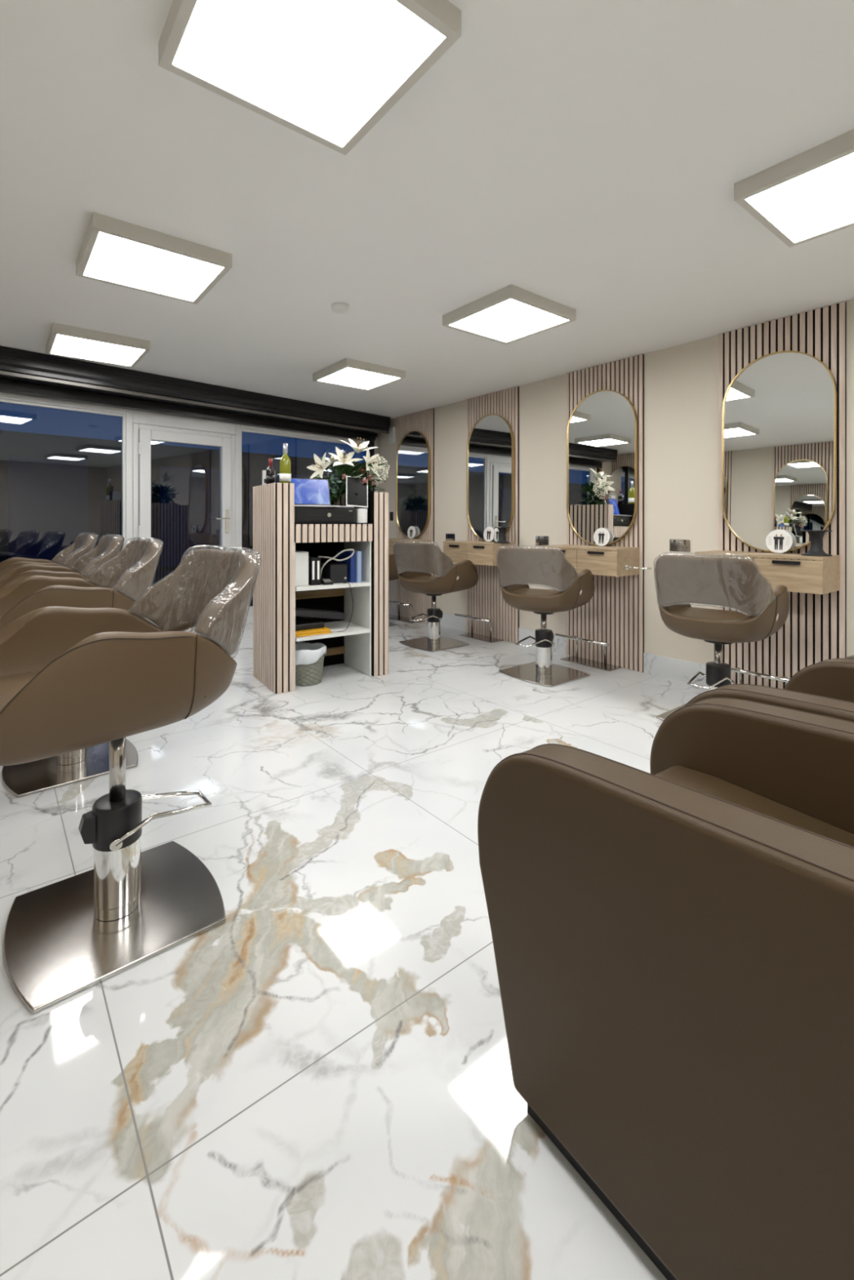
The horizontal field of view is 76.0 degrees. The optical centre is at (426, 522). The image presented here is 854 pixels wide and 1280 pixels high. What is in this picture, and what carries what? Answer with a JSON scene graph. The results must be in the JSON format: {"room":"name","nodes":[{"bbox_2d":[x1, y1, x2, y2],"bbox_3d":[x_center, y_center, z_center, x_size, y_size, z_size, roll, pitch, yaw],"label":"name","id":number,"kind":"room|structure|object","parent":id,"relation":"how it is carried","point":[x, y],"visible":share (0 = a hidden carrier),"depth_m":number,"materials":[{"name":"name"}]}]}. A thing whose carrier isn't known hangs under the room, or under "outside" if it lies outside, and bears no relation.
{"room":"salon","nodes":[
{"label":"salon","id":0,"kind":"room"},
{"bbox_2d":[2,378,377,436],"bbox_3d":[-2.267,-1.175,5.422,4.452,0.190,0.121,0,0,-44],"label":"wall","id":1,"kind":"structure","parent":0,"point":[375,435],"depth_m":5.27,"materials":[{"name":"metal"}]},
{"bbox_2d":[0,391,133,595],"bbox_3d":[-3.256,-0.051,4.400,1.608,2.058,0.070,0,0,-44],"label":"window","id":2,"kind":"structure","parent":1,"relation":"in","point":[126,415],"depth_m":4.90,"materials":[{"name":"grey plastic"}]},
{"bbox_2d":[133,409,235,435],"bbox_3d":[-2.336,-0.990,5.298,0.965,0.180,0.070,0,0,-44],"label":"trim","id":3,"kind":"structure","parent":1,"relation":"attached to","point":[139,417],"depth_m":5.24,"materials":[{"name":"grey plastic"}]},
{"bbox_2d":[0,346,390,493],"bbox_3d":[-2.104,-0.069,5.177,0.406,2.398,4.340,0,0,45],"label":"roller shutter","id":4,"kind":"object","parent":1,"relation":"attached to","point":[16,365],"visible":0.98,"depth_m":4.87,"materials":[{"name":"black metal"}]},
{"bbox_2d":[235,423,377,616],"bbox_3d":[-1.318,-0.051,6.292,1.880,2.058,0.070,0,0,-44],"label":"window","id":5,"kind":"structure","parent":1,"relation":"in","point":[239,428],"depth_m":5.70,"materials":[{"name":"grey plastic"}]},
{"bbox_2d":[195,615,253,636],"bbox_3d":[-2.249,1.055,5.404,4.452,0.150,0.091,0,0,-44],"label":"baseboard","id":6,"kind":"structure","parent":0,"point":[249,624],"depth_m":5.72,"materials":[{"name":"stone"}]},
{"bbox_2d":[0,613,706,1279],"bbox_3d":[0.147,1.180,2.059,5.200,0.100,9.335,0,0,-39],"label":"floor","id":7,"kind":"structure","parent":0,"point":[315,1082],"depth_m":1.22,"materials":[{"name":"tile"}]},
{"bbox_2d":[0,532,97,577],"bbox_3d":[-2.838,0.604,4.005,0.717,1.052,0.622,0,0,-41],"label":"chair","id":8,"kind":"object","parent":7,"relation":"on","point":[85,543],"visible":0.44,"depth_m":4.07,"materials":[{"name":"brown leather"}]},
{"bbox_2d":[0,533,124,591],"bbox_3d":[-2.265,0.604,3.336,0.717,1.052,0.622,0,0,-39],"label":"chair","id":9,"kind":"object","parent":7,"relation":"on","point":[108,547],"visible":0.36,"depth_m":3.38,"materials":[{"name":"brown leather"}]},
{"bbox_2d":[0,537,164,797],"bbox_3d":[-1.660,0.604,2.578,0.717,1.052,0.622,0,0,-43],"label":"chair","id":10,"kind":"object","parent":7,"relation":"on","point":[131,572],"visible":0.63,"depth_m":2.50,"materials":[{"name":"brown leather"}]},
{"bbox_2d":[0,544,261,1013],"bbox_3d":[-0.890,0.604,1.594,0.622,1.052,0.717,0,0,44],"label":"chair","id":11,"kind":"object","parent":7,"relation":"on","point":[72,679],"visible":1,"depth_m":1.52,"materials":[{"name":"brown leather"}]},
{"bbox_2d":[0,670,205,708],"bbox_3d":[-0.939,0.498,1.545,0.524,0.103,0.587,0,0,44],"label":"seat cushion","id":12,"kind":"object","parent":11,"relation":"on","point":[11,682],"depth_m":1.51,"materials":[{"name":"brown leather"}]},
{"bbox_2d":[133,422,235,635],"bbox_3d":[-2.305,0.106,5.267,0.961,2.008,0.159,0,0,-44],"label":"door","id":13,"kind":"structure","parent":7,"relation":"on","point":[143,434],"depth_m":5.21,"materials":[{"name":"grey plastic"}]},
{"bbox_2d":[295,641,326,686],"bbox_3d":[-0.848,0.998,3.862,0.273,0.261,0.275,0,0,-43],"label":"basket","id":14,"kind":"object","parent":7,"relation":"on","point":[309,657],"visible":0.78,"depth_m":3.77,"materials":[{"name":"white wicker"}]},
{"bbox_2d":[253,482,388,693],"bbox_3d":[-0.782,0.433,4.044,0.860,1.391,0.520,0,0,-34],"label":"reception desk","id":15,"kind":"object","parent":7,"relation":"on","point":[277,537],"depth_m":3.91,"materials":[{"name":"beige wood"}]},
{"bbox_2d":[262,470,266,484],"bbox_3d":[-1.125,-0.314,3.888,0.090,0.110,0.009,0,0,-34],"label":"greeting card","id":16,"kind":"object","parent":15,"relation":"on","point":[264,472],"visible":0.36,"depth_m":3.87,"materials":[{"name":"white paper"}]},
{"bbox_2d":[266,458,275,484],"bbox_3d":[-1.092,-0.351,3.815,0.062,0.186,0.062,0,0,-39],"label":"wine bottle","id":17,"kind":"object","parent":15,"relation":"on","point":[270,471],"visible":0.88,"depth_m":3.79,"materials":[{"name":"black glass"}]},
{"bbox_2d":[279,443,290,484],"bbox_3d":[-0.960,-0.397,3.704,0.076,0.276,0.076,0,0,-39],"label":"wine bottle","id":18,"kind":"object","parent":15,"relation":"on","point":[285,461],"visible":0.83,"depth_m":3.68,"materials":[{"name":"green glass"}]},
{"bbox_2d":[295,550,308,586],"bbox_3d":[-0.924,0.322,3.866,0.100,0.235,0.220,0,0,-34],"label":"box","id":19,"kind":"object","parent":15,"relation":"on","point":[301,557],"visible":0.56,"depth_m":3.78,"materials":[{"name":"white cardboard"}]},
{"bbox_2d":[308,556,315,585],"bbox_3d":[-0.854,0.344,3.906,0.034,0.190,0.231,0,0,-34],"label":"ring binder","id":20,"kind":"object","parent":15,"relation":"on","point":[312,561],"visible":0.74,"depth_m":3.81,"materials":[{"name":"black plastic"}]},
{"bbox_2d":[290,477,337,506],"bbox_3d":[-0.815,-0.214,3.871,0.315,0.209,0.198,0,0,-31],"label":"laptop","id":21,"kind":"object","parent":15,"relation":"on","point":[308,492],"visible":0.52,"depth_m":3.93,"materials":[{"name":"silver metal"}]},
{"bbox_2d":[308,555,320,585],"bbox_3d":[-0.824,0.344,3.926,0.034,0.190,0.231,0,0,-34],"label":"ring binder","id":22,"kind":"object","parent":15,"relation":"on","point":[317,559],"visible":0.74,"depth_m":3.83,"materials":[{"name":"black plastic"}]},
{"bbox_2d":[303,626,349,636],"bbox_3d":[-0.763,0.779,3.906,0.356,0.003,0.255,0,0,-39],"label":"paper sheets","id":23,"kind":"object","parent":15,"relation":"on","point":[334,630],"visible":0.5,"depth_m":3.93,"materials":[{"name":"white paper"}]},
{"bbox_2d":[295,631,331,637],"bbox_3d":[-0.860,0.771,3.890,0.261,0.013,0.290,0,0,-34],"label":"folder","id":24,"kind":"object","parent":23,"relation":"on","point":[325,632],"visible":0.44,"depth_m":3.77,"materials":[{"name":"orange"}]},
{"bbox_2d":[295,626,329,635],"bbox_3d":[-0.865,0.755,3.890,0.254,0.014,0.285,0,0,-34],"label":"folder","id":25,"kind":"object","parent":24,"relation":"on","point":[325,628],"visible":0.46,"depth_m":3.78,"materials":[{"name":"orange"}]},
{"bbox_2d":[295,617,324,631],"bbox_3d":[-0.889,0.727,3.913,0.230,0.038,0.240,0,0,-34],"label":"document tray","id":26,"kind":"object","parent":25,"relation":"on","point":[310,623],"visible":0.56,"depth_m":3.85,"materials":[{"name":"black plastic"}]},
{"bbox_2d":[295,607,345,619],"bbox_3d":[-0.798,0.655,3.932,0.390,0.104,0.150,0,0,-34],"label":"keyboard","id":27,"kind":"object","parent":26,"relation":"on","point":[303,612],"visible":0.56,"depth_m":3.88,"materials":[{"name":"black plastic"}]},
{"bbox_2d":[320,577,333,585],"bbox_3d":[-0.722,0.417,3.901,0.070,0.044,0.130,0,0,-30],"label":"card terminal","id":28,"kind":"object","parent":15,"relation":"on","point":[324,580],"visible":0.89,"depth_m":3.87,"materials":[{"name":"black plastic"}]},
{"bbox_2d":[295,620,370,641],"bbox_3d":[-0.767,0.793,4.022,0.564,0.023,0.443,0,0,-34],"label":"shelf","id":29,"kind":"object","parent":15,"relation":"attached to","point":[354,627],"depth_m":4.01,"materials":[{"name":"white wood"}]},
{"bbox_2d":[295,581,370,591],"bbox_3d":[-0.767,0.453,4.022,0.564,0.025,0.443,0,0,-34],"label":"shelf","id":30,"kind":"object","parent":15,"relation":"attached to","point":[366,584],"depth_m":3.85,"materials":[{"name":"white"}]},
{"bbox_2d":[294,523,373,526],"bbox_3d":[-0.769,0.017,4.024,0.589,0.026,0.468,0,0,-34],"label":"countertop","id":31,"kind":"structure","parent":15,"relation":"on","point":[295,523],"depth_m":3.82,"materials":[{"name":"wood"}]},
{"bbox_2d":[321,562,346,583],"bbox_3d":[-0.681,0.372,4.019,0.135,0.135,0.174,0,0,-34],"label":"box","id":32,"kind":"object","parent":15,"relation":"on","point":[336,572],"visible":0.87,"depth_m":3.95,"materials":[{"name":"black plastic"}]},
{"bbox_2d":[318,548,354,574],"bbox_3d":[-0.644,0.315,3.889,0.257,0.248,0.056,0,0,-11],"label":"cable","id":33,"kind":"object","parent":15,"relation":"on","point":[344,550],"visible":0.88,"depth_m":3.88,"materials":[{"name":"grey plastic"}]},
{"bbox_2d":[337,582,353,631],"bbox_3d":[-0.605,0.605,3.896,0.158,0.351,0.035,0,0,-7],"label":"cable","id":34,"kind":"object","parent":15,"relation":"hanging from","point":[343,583],"visible":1,"depth_m":3.89,"materials":[{"name":"black plastic"}]},
{"bbox_2d":[336,550,355,582],"bbox_3d":[-0.607,0.327,4.094,0.040,0.225,0.250,0,0,-34],"label":"file","id":35,"kind":"object","parent":15,"relation":"on","point":[351,562],"visible":0.67,"depth_m":4.00,"materials":[{"name":"blue"}]},
{"bbox_2d":[337,506,354,507],"bbox_3d":[-0.623,-0.114,4.000,0.135,0.010,0.130,0,0,-34],"label":"tray","id":36,"kind":"object","parent":15,"relation":"on","point":[338,506],"visible":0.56,"depth_m":3.96,"materials":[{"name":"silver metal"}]},
{"bbox_2d":[306,437,389,505],"bbox_3d":[-0.593,-0.323,4.135,0.541,0.653,0.467,0,0,-35],"label":"flower bouquet","id":37,"kind":"object","parent":15,"relation":"on","point":[340,460],"visible":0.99,"depth_m":4.10,"materials":[{"name":"white plant"}]},
{"bbox_2d":[343,549,361,582],"bbox_3d":[-0.568,0.326,4.109,0.032,0.228,0.270,0,0,-34],"label":"file","id":38,"kind":"object","parent":15,"relation":"on","point":[358,553],"visible":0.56,"depth_m":4.00,"materials":[{"name":"blue cardboard"}]},
{"bbox_2d":[345,475,368,507],"bbox_3d":[-0.521,-0.226,4.045,0.180,0.237,0.098,0,0,-22],"label":"picture frame","id":39,"kind":"object","parent":15,"relation":"on","point":[353,499],"visible":1,"depth_m":4.03,"materials":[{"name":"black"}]},
{"bbox_2d":[355,508,367,523],"bbox_3d":[-0.481,-0.049,4.034,0.084,0.105,0.084,0,0,-34],"label":"paper roll","id":40,"kind":"object","parent":15,"relation":"on","point":[362,513],"visible":0.97,"depth_m":4.00,"materials":[{"name":"white paper"}]},
{"bbox_2d":[388,554,399,626],"bbox_3d":[-0.669,0.643,6.015,0.622,0.972,0.717,0,0,41],"label":"chair","id":41,"kind":"object","parent":7,"relation":"on","point":[393,575],"visible":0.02,"depth_m":5.91,"materials":[{"name":"brown leather"}]},
{"bbox_2d":[392,540,478,652],"bbox_3d":[0.059,0.643,5.071,0.622,0.972,0.717,0,0,33],"label":"chair","id":42,"kind":"object","parent":7,"relation":"on","point":[415,562],"visible":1,"depth_m":4.88,"materials":[{"name":"brown leather"}]},
{"bbox_2d":[410,575,439,580],"bbox_3d":[0.097,0.579,5.129,0.524,0.103,0.587,0,0,33],"label":"seat cushion","id":43,"kind":"object","parent":42,"relation":"on","point":[412,577],"depth_m":5.23,"materials":[{"name":"brown leather"}]},
{"bbox_2d":[453,613,503,643],"bbox_3d":[0.510,1.018,5.328,0.230,0.222,0.480,0,0,-39],"label":"footrest","id":44,"kind":"object","parent":7,"relation":"on","point":[472,635],"depth_m":5.29,"materials":[{"name":"silver metal"}]},
{"bbox_2d":[495,544,594,687],"bbox_3d":[0.864,0.643,4.063,0.622,0.972,0.717,0,0,31],"label":"chair","id":45,"kind":"object","parent":7,"relation":"on","point":[517,566],"visible":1,"depth_m":3.86,"materials":[{"name":"brown leather"}]},
{"bbox_2d":[513,587,561,595],"bbox_3d":[0.900,0.579,4.122,0.524,0.103,0.587,0,0,31],"label":"seat cushion","id":46,"kind":"object","parent":45,"relation":"on","point":[529,591],"depth_m":4.19,"materials":[{"name":"brown leather"}]},
{"bbox_2d":[555,633,622,671],"bbox_3d":[1.288,1.018,4.354,0.230,0.222,0.480,0,0,-39],"label":"footrest","id":47,"kind":"object","parent":7,"relation":"on","point":[597,664],"depth_m":4.32,"materials":[{"name":"silver metal"}]},
{"bbox_2d":[477,697,853,1279],"bbox_3d":[0.628,0.730,0.971,0.660,0.800,0.899,0,0,-36],"label":"armchair","id":48,"kind":"object","parent":7,"relation":"on","point":[673,944],"visible":1,"depth_m":0.80,"materials":[{"name":"brown leather"}]},
{"bbox_2d":[653,551,788,720],"bbox_3d":[1.642,0.643,3.087,0.622,0.972,0.717,0,0,41],"label":"chair","id":49,"kind":"object","parent":7,"relation":"on","point":[736,583],"visible":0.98,"depth_m":2.87,"materials":[{"name":"brown leather"}]},
{"bbox_2d":[661,606,766,631],"bbox_3d":[1.688,0.579,3.139,0.524,0.103,0.587,0,0,41],"label":"seat cushion","id":50,"kind":"object","parent":49,"relation":"on","point":[705,613],"depth_m":3.12,"materials":[{"name":"brown leather"}]},
{"bbox_2d":[730,667,789,686],"bbox_3d":[2.066,1.018,3.380,0.230,0.222,0.480,0,0,-39],"label":"footrest","id":51,"kind":"object","parent":7,"relation":"on","point":[739,670],"depth_m":3.30,"materials":[{"name":"silver metal"}]},
{"bbox_2d":[684,657,853,721],"bbox_3d":[1.214,0.730,1.367,0.660,0.800,0.899,0,0,-35],"label":"armchair","id":52,"kind":"object","parent":7,"relation":"on","point":[825,687],"visible":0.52,"depth_m":1.46,"materials":[{"name":"brown leather"}]},
{"bbox_2d":[388,600,422,623],"bbox_3d":[-0.268,1.018,6.303,0.230,0.222,0.480,0,0,-39],"label":"footrest","id":53,"kind":"object","parent":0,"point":[399,618],"depth_m":6.25,"materials":[{"name":"silver metal"}]},
{"bbox_2d":[0,0,853,419],"bbox_3d":[0.210,-1.320,1.981,5.200,0.100,9.135,0,0,-39],"label":"ceiling","id":54,"kind":"structure","parent":0,"point":[587,157],"depth_m":2.08,"materials":[{"name":"white paint"}]},
{"bbox_2d":[45,322,150,367],"bbox_3d":[-2.334,-1.239,3.869,0.566,0.062,0.566,0,0,-39],"label":"ceiling light","id":55,"kind":"object","parent":54,"relation":"attached to","point":[64,340],"visible":1,"depth_m":3.78,"materials":[{"name":"white plastic"}]},
{"bbox_2d":[50,334,144,365],"bbox_3d":[-2.334,-1.216,3.869,0.512,0.008,0.512,0,0,-39],"label":"diffuser","id":56,"kind":"object","parent":55,"relation":"attached to","point":[64,345],"depth_m":3.85,"materials":[{"name":"white plastic"}]},
{"bbox_2d":[75,211,231,304],"bbox_3d":[-1.320,-1.239,2.631,0.566,0.062,0.566,0,0,-39],"label":"ceiling light","id":57,"kind":"object","parent":54,"relation":"attached to","point":[114,251],"visible":1,"depth_m":2.55,"materials":[{"name":"white plastic"}]},
{"bbox_2d":[84,231,223,301],"bbox_3d":[-1.320,-1.216,2.631,0.512,0.008,0.512,0,0,-39],"label":"diffuser","id":58,"kind":"object","parent":57,"relation":"attached to","point":[110,258],"depth_m":2.60,"materials":[{"name":"white plastic"}]},
{"bbox_2d":[158,0,461,155],"bbox_3d":[-0.312,-1.239,1.401,0.566,0.062,0.566,0,0,-39],"label":"ceiling light","id":59,"kind":"object","parent":54,"relation":"attached to","point":[326,72],"visible":1,"depth_m":1.41,"materials":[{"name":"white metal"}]},
{"bbox_2d":[331,302,349,313],"bbox_3d":[-0.509,-1.252,3.202,0.104,0.037,0.104,0,0,-39],"label":"smoke detector","id":60,"kind":"object","parent":54,"relation":"attached to","point":[337,307],"visible":1,"depth_m":3.17,"materials":[{"name":"white plastic"}]},
{"bbox_2d":[312,358,405,391],"bbox_3d":[-0.578,-1.239,4.619,0.566,0.062,0.566,0,0,-39],"label":"ceiling light","id":61,"kind":"object","parent":54,"relation":"attached to","point":[347,372],"visible":1,"depth_m":4.52,"materials":[{"name":"white plastic"}]},
{"bbox_2d":[318,367,399,389],"bbox_3d":[-0.578,-1.216,4.619,0.512,0.008,0.512,0,0,-39],"label":"diffuser","id":62,"kind":"object","parent":61,"relation":"attached to","point":[351,377],"depth_m":4.62,"materials":[{"name":"white plastic"}]},
{"bbox_2d":[442,284,575,344],"bbox_3d":[0.492,-1.239,3.310,0.566,0.062,0.566,0,0,-39],"label":"ceiling light","id":63,"kind":"object","parent":54,"relation":"attached to","point":[510,313],"visible":1,"depth_m":3.23,"materials":[{"name":"white plastic"}]},
{"bbox_2d":[450,298,568,342],"bbox_3d":[0.492,-1.216,3.310,0.512,0.008,0.512,0,0,-39],"label":"diffuser","id":64,"kind":"object","parent":63,"relation":"attached to","point":[506,320],"depth_m":3.29,"materials":[{"name":"white plastic"}]},
{"bbox_2d":[733,128,853,247],"bbox_3d":[1.548,-1.239,2.004,0.566,0.062,0.566,0,0,-39],"label":"ceiling light","id":65,"kind":"object","parent":54,"relation":"attached to","point":[808,195],"visible":1,"depth_m":2.02,"materials":[{"name":"white plastic"}]},
{"bbox_2d":[746,152,853,241],"bbox_3d":[1.548,-1.216,2.004,0.512,0.008,0.512,0,0,-39],"label":"diffuser","id":66,"kind":"object","parent":65,"relation":"attached to","point":[817,201],"depth_m":2.07,"materials":[{"name":"white plastic"}]},
{"bbox_2d":[377,299,853,664],"bbox_3d":[2.152,-0.070,3.596,0.150,2.400,8.935,0,0,-39],"label":"wall","id":67,"kind":"structure","parent":0,"point":[681,381],"depth_m":4.05,"materials":[{"name":"beige paint"}]},
{"bbox_2d":[389,511,393,520],"bbox_3d":[-0.432,-0.075,6.705,0.009,0.110,0.080,0,0,-39],"label":"light switch","id":68,"kind":"object","parent":67,"relation":"attached to","point":[391,513],"visible":1,"depth_m":6.70,"materials":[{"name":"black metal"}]},
{"bbox_2d":[388,426,395,444],"bbox_3d":[-0.427,-1.060,6.677,0.034,0.200,0.090,0,0,-39],"label":"sensor box","id":69,"kind":"object","parent":67,"relation":"attached to","point":[392,430],"visible":0.91,"depth_m":6.65,"materials":[{"name":"white plastic"}]},
{"bbox_2d":[395,408,434,622],"bbox_3d":[-0.146,-0.070,6.336,0.022,2.396,0.700,0,0,-39],"label":"panel","id":70,"kind":"object","parent":67,"relation":"attached to","point":[423,421],"visible":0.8,"depth_m":6.25,"materials":[{"name":"brown wood"}]},
{"bbox_2d":[388,537,431,555],"bbox_3d":[-0.289,0.290,6.247,0.312,0.203,0.690,0,0,-39],"label":"ledge","id":71,"kind":"object","parent":70,"relation":"attached to","point":[391,540],"visible":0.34,"depth_m":6.14,"materials":[{"name":"brown wood"}]},
{"bbox_2d":[407,525,415,538],"bbox_3d":[-0.178,0.115,6.259,0.018,0.146,0.146,0,0,-38],"label":"round sign","id":72,"kind":"object","parent":71,"relation":"on","point":[411,531],"visible":1,"depth_m":6.25,"materials":[{"name":"white plastic"}]},
{"bbox_2d":[395,431,430,538],"bbox_3d":[-0.168,-0.434,6.312,0.028,1.240,0.620,1,0,-39],"label":"wall mirror","id":73,"kind":"object","parent":70,"relation":"attached to","point":[413,452],"visible":0.98,"depth_m":6.29,"materials":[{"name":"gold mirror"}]},
{"bbox_2d":[445,533,455,541],"bbox_3d":[0.248,0.165,5.849,0.013,0.090,0.150,0,0,-39],"label":"wall socket","id":74,"kind":"object","parent":67,"relation":"attached to","point":[449,537],"visible":0.77,"depth_m":5.84,"materials":[{"name":"black plastic"}]},
{"bbox_2d":[466,386,519,643],"bbox_3d":[0.632,-0.070,5.362,0.022,2.396,0.700,0,0,-39],"label":"panel","id":75,"kind":"object","parent":67,"relation":"attached to","point":[484,600],"visible":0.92,"depth_m":5.32,"materials":[{"name":"brown wood"}]},
{"bbox_2d":[443,540,515,565],"bbox_3d":[0.488,0.290,5.272,0.312,0.203,0.690,0,0,-39],"label":"ledge","id":76,"kind":"object","parent":75,"relation":"attached to","point":[485,554],"visible":0.67,"depth_m":5.11,"materials":[{"name":"brown wood"}]},
{"bbox_2d":[483,526,494,542],"bbox_3d":[0.600,0.115,5.285,0.018,0.146,0.146,0,0,-38],"label":"round sign","id":77,"kind":"object","parent":76,"relation":"on","point":[489,533],"visible":1,"depth_m":5.28,"materials":[{"name":"white plastic"}]},
{"bbox_2d":[493,526,499,541],"bbox_3d":[0.680,0.115,5.208,0.018,0.146,0.146,0,0,-38],"label":"round sign","id":78,"kind":"object","parent":76,"relation":"on","point":[496,536],"visible":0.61,"depth_m":5.22,"materials":[{"name":"white plastic"}]},
{"bbox_2d":[493,527,510,542],"bbox_3d":[0.692,0.116,5.031,0.146,0.144,0.146,0,0,-39],"label":"display stand","id":79,"kind":"object","parent":76,"relation":"on","point":[502,531],"visible":1,"depth_m":5.00,"materials":[{"name":"black"}]},
{"bbox_2d":[466,413,514,541],"bbox_3d":[0.610,-0.434,5.338,0.028,1.240,0.620,1,0,-39],"label":"wall mirror","id":80,"kind":"object","parent":75,"relation":"attached to","point":[491,441],"visible":0.9,"depth_m":5.32,"materials":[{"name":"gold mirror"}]},
{"bbox_2d":[535,535,549,546],"bbox_3d":[1.026,0.165,4.875,0.013,0.090,0.150,0,0,-39],"label":"wall socket","id":81,"kind":"object","parent":67,"relation":"attached to","point":[540,540],"visible":0.88,"depth_m":4.87,"materials":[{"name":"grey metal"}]},
{"bbox_2d":[388,602,706,686],"bbox_3d":[2.136,1.055,3.487,0.010,0.150,8.783,0,0,-39],"label":"baseboard","id":82,"kind":"structure","parent":67,"relation":"attached to","point":[682,670],"depth_m":4.06,"materials":[{"name":"stone"}]},
{"bbox_2d":[565,353,644,672],"bbox_3d":[1.410,-0.070,4.388,0.022,2.396,0.700,0,0,-39],"label":"panel","id":83,"kind":"object","parent":67,"relation":"attached to","point":[614,615],"visible":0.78,"depth_m":4.28,"materials":[{"name":"brown wood"}]},
{"bbox_2d":[541,544,639,577],"bbox_3d":[1.266,0.290,4.298,0.312,0.203,0.690,0,0,-39],"label":"ledge","id":84,"kind":"object","parent":83,"relation":"attached to","point":[612,562],"visible":0.75,"depth_m":4.07,"materials":[{"name":"brown wood"}]},
{"bbox_2d":[593,528,609,546],"bbox_3d":[1.378,0.115,4.311,0.018,0.146,0.146,0,0,-38],"label":"round sign","id":85,"kind":"object","parent":84,"relation":"on","point":[601,535],"visible":1,"depth_m":4.31,"materials":[{"name":"white plastic"}]},
{"bbox_2d":[625,564,652,569],"bbox_3d":[1.532,0.330,3.947,0.100,0.040,0.189,0,0,-39],"label":"holder","id":86,"kind":"object","parent":84,"relation":"attached to","point":[627,566],"visible":1,"depth_m":3.96,"materials":[{"name":"silver metal"}]},
{"bbox_2d":[566,389,637,546],"bbox_3d":[1.382,-0.434,4.359,0.029,1.240,0.620,1,0,-40],"label":"wall mirror","id":87,"kind":"object","parent":83,"relation":"attached to","point":[602,434],"visible":1,"depth_m":4.34,"materials":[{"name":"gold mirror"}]},
{"bbox_2d":[669,538,690,551],"bbox_3d":[1.804,0.165,3.900,0.013,0.090,0.150,0,0,-39],"label":"wall socket","id":88,"kind":"object","parent":67,"relation":"attached to","point":[675,544],"visible":1,"depth_m":3.90,"materials":[{"name":"silver metal"}]},
{"bbox_2d":[718,301,846,688],"bbox_3d":[2.187,-0.070,3.413,0.022,2.396,0.700,0,0,-39],"label":"panel","id":89,"kind":"object","parent":67,"relation":"attached to","point":[814,629],"visible":0.35,"depth_m":3.30,"materials":[{"name":"brown wood"}]},
{"bbox_2d":[694,550,839,594],"bbox_3d":[2.044,0.290,3.324,0.312,0.203,0.690,0,0,-39],"label":"ledge","id":90,"kind":"object","parent":89,"relation":"attached to","point":[806,575],"visible":0.69,"depth_m":3.09,"materials":[{"name":"brown wood"}]},
{"bbox_2d":[765,528,792,553],"bbox_3d":[2.141,0.115,3.325,0.018,0.146,0.146,0,0,-38],"label":"round sign","id":91,"kind":"object","parent":90,"relation":"on","point":[778,541],"visible":1,"depth_m":3.32,"materials":[{"name":"white plastic"}]},
{"bbox_2d":[800,529,831,555],"bbox_3d":[2.208,0.116,3.100,0.146,0.144,0.146,0,0,-39],"label":"display stand","id":92,"kind":"object","parent":90,"relation":"on","point":[815,536],"visible":1,"depth_m":3.07,"materials":[{"name":"black metal"}]},
{"bbox_2d":[721,351,836,552],"bbox_3d":[2.156,-0.434,3.382,0.029,1.240,0.620,2,-1,-39],"label":"wall mirror","id":93,"kind":"object","parent":89,"relation":"attached to","point":[779,427],"visible":0.94,"depth_m":3.36,"materials":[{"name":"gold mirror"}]},
{"label":"outside","id":94,"kind":"structure","parent":0,"visible":0},
{"bbox_2d":[151,570,253,606],"bbox_3d":[-8.291,1.290,16.797,36.000,0.080,23.400,0,0,-39],"label":"pavement","id":95,"kind":"structure","parent":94,"point":[158,575],"depth_m":12.57,"materials":[{"name":"grey concrete"}]},
{"bbox_2d":[0,430,367,571],"bbox_3d":[-8.089,-0.375,16.252,36.000,3.250,5.050,0,0,-43],"label":"building","id":96,"kind":"structure","parent":95,"relation":"on","point":[55,489],"depth_m":13.12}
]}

